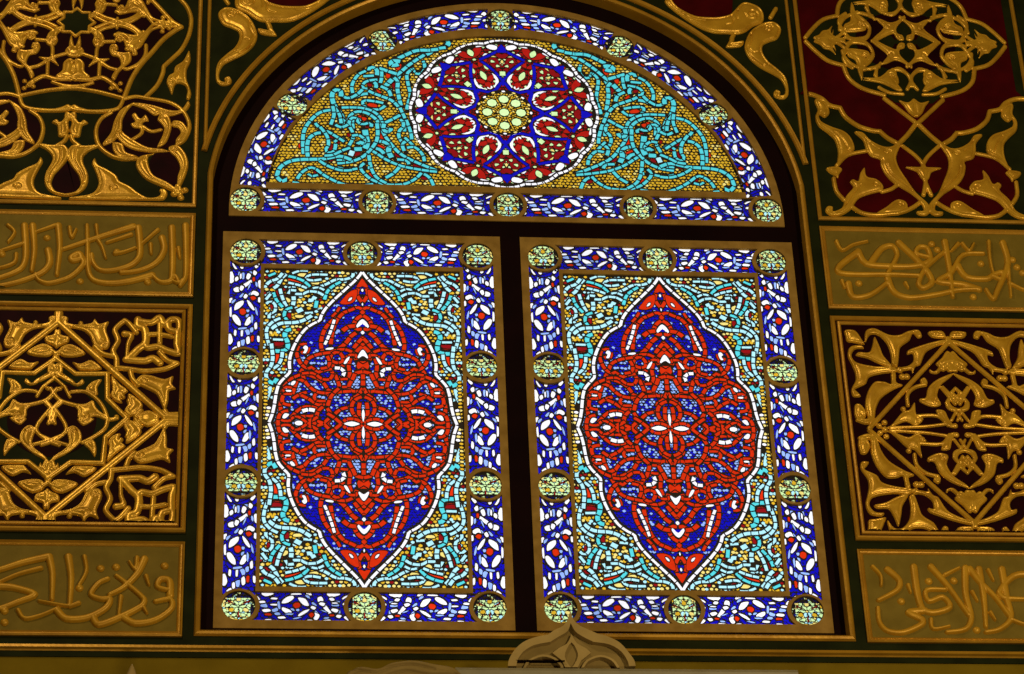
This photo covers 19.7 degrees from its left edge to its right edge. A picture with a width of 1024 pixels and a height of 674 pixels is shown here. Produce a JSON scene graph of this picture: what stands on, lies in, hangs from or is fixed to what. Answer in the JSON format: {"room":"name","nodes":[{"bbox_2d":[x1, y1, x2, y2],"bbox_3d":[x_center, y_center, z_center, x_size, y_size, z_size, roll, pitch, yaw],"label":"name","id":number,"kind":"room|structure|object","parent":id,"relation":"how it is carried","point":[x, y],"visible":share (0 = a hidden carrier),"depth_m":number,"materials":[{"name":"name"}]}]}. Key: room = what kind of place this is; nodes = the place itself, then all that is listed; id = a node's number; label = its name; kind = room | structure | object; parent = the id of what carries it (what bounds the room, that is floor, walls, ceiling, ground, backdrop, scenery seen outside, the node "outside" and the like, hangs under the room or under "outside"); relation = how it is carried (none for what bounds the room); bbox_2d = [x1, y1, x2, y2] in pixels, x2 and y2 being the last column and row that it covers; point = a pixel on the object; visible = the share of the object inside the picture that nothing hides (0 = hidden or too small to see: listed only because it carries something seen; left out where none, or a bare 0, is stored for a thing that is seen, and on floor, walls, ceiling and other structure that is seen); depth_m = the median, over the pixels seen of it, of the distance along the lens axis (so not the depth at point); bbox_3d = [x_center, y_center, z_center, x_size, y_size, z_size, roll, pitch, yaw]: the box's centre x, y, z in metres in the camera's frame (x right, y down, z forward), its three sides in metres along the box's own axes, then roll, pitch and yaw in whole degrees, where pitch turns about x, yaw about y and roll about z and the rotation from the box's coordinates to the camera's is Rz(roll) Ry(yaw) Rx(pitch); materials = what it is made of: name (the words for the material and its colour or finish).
{"room":"mosque","nodes":[
{"label":"mosque","id":0,"kind":"room"},
{"bbox_2d":[0,0,1023,673],"bbox_3d":[0.080,1.971,10.874,12.000,12.300,0.300,1,-35,-5],"label":"wall","id":1,"kind":"structure","parent":0,"point":[190,535],"depth_m":11.39,"materials":[{"name":"green paint"}]},
{"bbox_2d":[0,539,184,636],"bbox_3d":[-1.790,0.950,11.202,1.076,0.414,0.020,1,-35,-5],"label":"inscription plaque","id":2,"kind":"object","parent":1,"relation":"attached to","point":[81,588],"visible":1,"depth_m":11.22,"materials":[{"name":"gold metal"}]},
{"bbox_2d":[0,301,192,532],"bbox_3d":[-1.817,0.300,11.648,1.076,1.077,0.022,1,-35,-5],"label":"relief plaque","id":3,"kind":"object","parent":1,"relation":"attached to","point":[95,396],"visible":1,"depth_m":11.65,"materials":[{"name":"red paint"}]},
{"bbox_2d":[0,209,195,297],"bbox_3d":[-1.845,-0.350,12.096,1.076,0.424,0.020,1,-35,-5],"label":"inscription plaque","id":4,"kind":"object","parent":1,"relation":"attached to","point":[43,252],"visible":1,"depth_m":12.11,"materials":[{"name":"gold metal"}]},
{"bbox_2d":[0,0,202,207],"bbox_3d":[-1.879,-1.165,12.655,1.076,1.482,0.022,1,-35,-5],"label":"relief plaque","id":5,"kind":"object","parent":1,"relation":"attached to","point":[99,99],"visible":1,"depth_m":12.56,"materials":[{"name":"green paint"}]},
{"bbox_2d":[203,0,211,146],"bbox_3d":[-1.317,-1.282,12.797,0.018,1.168,0.014,1,-35,-5],"label":"trim","id":6,"kind":"structure","parent":1,"relation":"attached to","point":[209,1],"depth_m":12.70,"materials":[{"name":"gold metal"}]},
{"bbox_2d":[208,0,340,129],"bbox_3d":[-0.745,-1.283,12.846,1.157,1.150,0.023,1,-35,-5],"label":"spandrel","id":7,"kind":"object","parent":1,"relation":"attached to","point":[241,30],"visible":1,"depth_m":12.84,"materials":[{"name":"gold paint"}]},
{"bbox_2d":[213,231,514,630],"bbox_3d":[-0.596,0.347,11.814,1.157,1.881,0.016,1,-35,-5],"label":"window","id":8,"kind":"structure","parent":1,"relation":"in","point":[337,448],"depth_m":11.78,"materials":[{"name":"multicoloured glass"}]},
{"bbox_2d":[201,0,808,164],"bbox_3d":[-0.037,-1.204,12.866,2.602,1.063,0.016,1,-35,-5],"label":"trim","id":9,"kind":"structure","parent":1,"relation":"attached to","point":[260,58],"depth_m":12.86,"materials":[{"name":"gold metal"}]},
{"bbox_2d":[229,3,784,226],"bbox_3d":[-0.034,-0.984,12.789,2.355,1.210,0.016,1,-35,-5],"label":"window","id":10,"kind":"structure","parent":1,"relation":"in","point":[363,109],"depth_m":12.72,"materials":[{"name":"multicoloured glass"}]},
{"bbox_2d":[0,644,1023,657],"bbox_3d":[0.064,1.193,11.215,11.800,0.026,0.020,1,-35,-5],"label":"trim","id":11,"kind":"structure","parent":1,"relation":"attached to","point":[36,647],"depth_m":11.18,"materials":[{"name":"gold metal"}]},
{"bbox_2d":[0,650,1023,663],"bbox_3d":[0.064,1.219,11.206,11.800,0.024,0.006,1,-35,-5],"label":"trim","id":12,"kind":"structure","parent":1,"relation":"attached to","point":[3,653],"depth_m":11.18,"materials":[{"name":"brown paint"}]},
{"bbox_2d":[200,0,845,634],"bbox_3d":[-0.001,-0.187,12.248,2.499,3.307,0.014,1,-35,-5],"label":"window frame","id":13,"kind":"structure","parent":1,"relation":"attached to","point":[509,233],"depth_m":12.36,"materials":[{"name":"black wood"}]},
{"bbox_2d":[194,0,855,641],"bbox_3d":[0.002,-0.212,12.214,2.540,3.338,0.066,1,-35,-5],"label":"trim","id":14,"kind":"structure","parent":1,"relation":"attached to","point":[618,7],"depth_m":12.06,"materials":[{"name":"gold metal"}]},
{"bbox_2d":[520,237,833,633],"bbox_3d":[0.640,0.368,11.920,1.157,1.881,0.016,1,-35,-5],"label":"window","id":15,"kind":"structure","parent":1,"relation":"in","point":[645,453],"depth_m":11.89,"materials":[{"name":"multicoloured glass"}]},
{"bbox_2d":[642,0,800,143],"bbox_3d":[0.667,-1.259,12.967,1.157,1.150,0.023,1,-35,-5],"label":"spandrel","id":16,"kind":"object","parent":1,"relation":"attached to","point":[754,33],"visible":1,"depth_m":13.06,"materials":[{"name":"green paint"}]},
{"bbox_2d":[784,0,805,159],"bbox_3d":[1.239,-1.239,13.016,0.018,1.168,0.014,1,-35,-5],"label":"trim","id":17,"kind":"structure","parent":1,"relation":"attached to","point":[786,1],"depth_m":12.94,"materials":[{"name":"gold metal"}]},
{"bbox_2d":[793,0,1023,224],"bbox_3d":[1.768,-1.137,12.992,1.023,1.565,0.022,1,-35,-5],"label":"relief plaque","id":18,"kind":"object","parent":1,"relation":"attached to","point":[914,109],"visible":1,"depth_m":12.90,"materials":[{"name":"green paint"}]},
{"bbox_2d":[819,226,1023,312],"bbox_3d":[1.797,-0.288,12.408,0.978,0.424,0.020,1,-35,-5],"label":"inscription plaque","id":19,"kind":"object","parent":1,"relation":"attached to","point":[866,268],"visible":1,"depth_m":12.40,"materials":[{"name":"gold metal"}]},
{"bbox_2d":[829,316,1023,542],"bbox_3d":[1.824,0.362,11.960,0.978,1.077,0.022,1,-35,-5],"label":"relief plaque","id":20,"kind":"object","parent":1,"relation":"attached to","point":[932,408],"visible":1,"depth_m":11.95,"materials":[{"name":"red paint"}]},
{"bbox_2d":[857,549,1023,643],"bbox_3d":[1.851,1.012,11.514,0.978,0.414,0.020,1,-35,-5],"label":"inscription plaque","id":21,"kind":"object","parent":1,"relation":"attached to","point":[909,595],"visible":1,"depth_m":11.50,"materials":[{"name":"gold metal"}]},
{"bbox_3d":[0.855,3.148,1.596,12.000,0.200,14.300,1,-35,-5],"label":"floor","id":22,"kind":"structure","parent":0,"visible":0},
{"bbox_2d":[127,664,135,673],"bbox_3d":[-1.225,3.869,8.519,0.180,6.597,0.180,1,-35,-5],"label":"finial","id":23,"kind":"object","parent":22,"relation":"on","point":[131,670],"visible":1,"depth_m":10.36,"materials":[{"name":"brown wood"}]},
{"bbox_2d":[455,668,797,673],"bbox_3d":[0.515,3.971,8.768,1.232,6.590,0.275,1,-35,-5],"label":"ledge shelf","id":24,"kind":"object","parent":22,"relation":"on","point":[461,670],"visible":1,"depth_m":10.51,"materials":[{"name":"brown wood"}]},
{"bbox_2d":[346,660,460,673],"bbox_3d":[-0.380,1.191,10.435,0.447,0.111,0.037,1,-35,-5],"label":"carving","id":25,"kind":"object","parent":24,"relation":"attached to","point":[412,666],"visible":1,"depth_m":10.43,"materials":[{"name":"brown wood"}]},
{"bbox_2d":[507,611,635,668],"bbox_3d":[0.208,1.108,10.653,0.460,0.228,0.082,1,-35,-5],"label":"carved crest","id":26,"kind":"object","parent":24,"relation":"on","point":[571,645],"visible":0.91,"depth_m":10.61,"materials":[{"name":"brown wood"}]}
]}

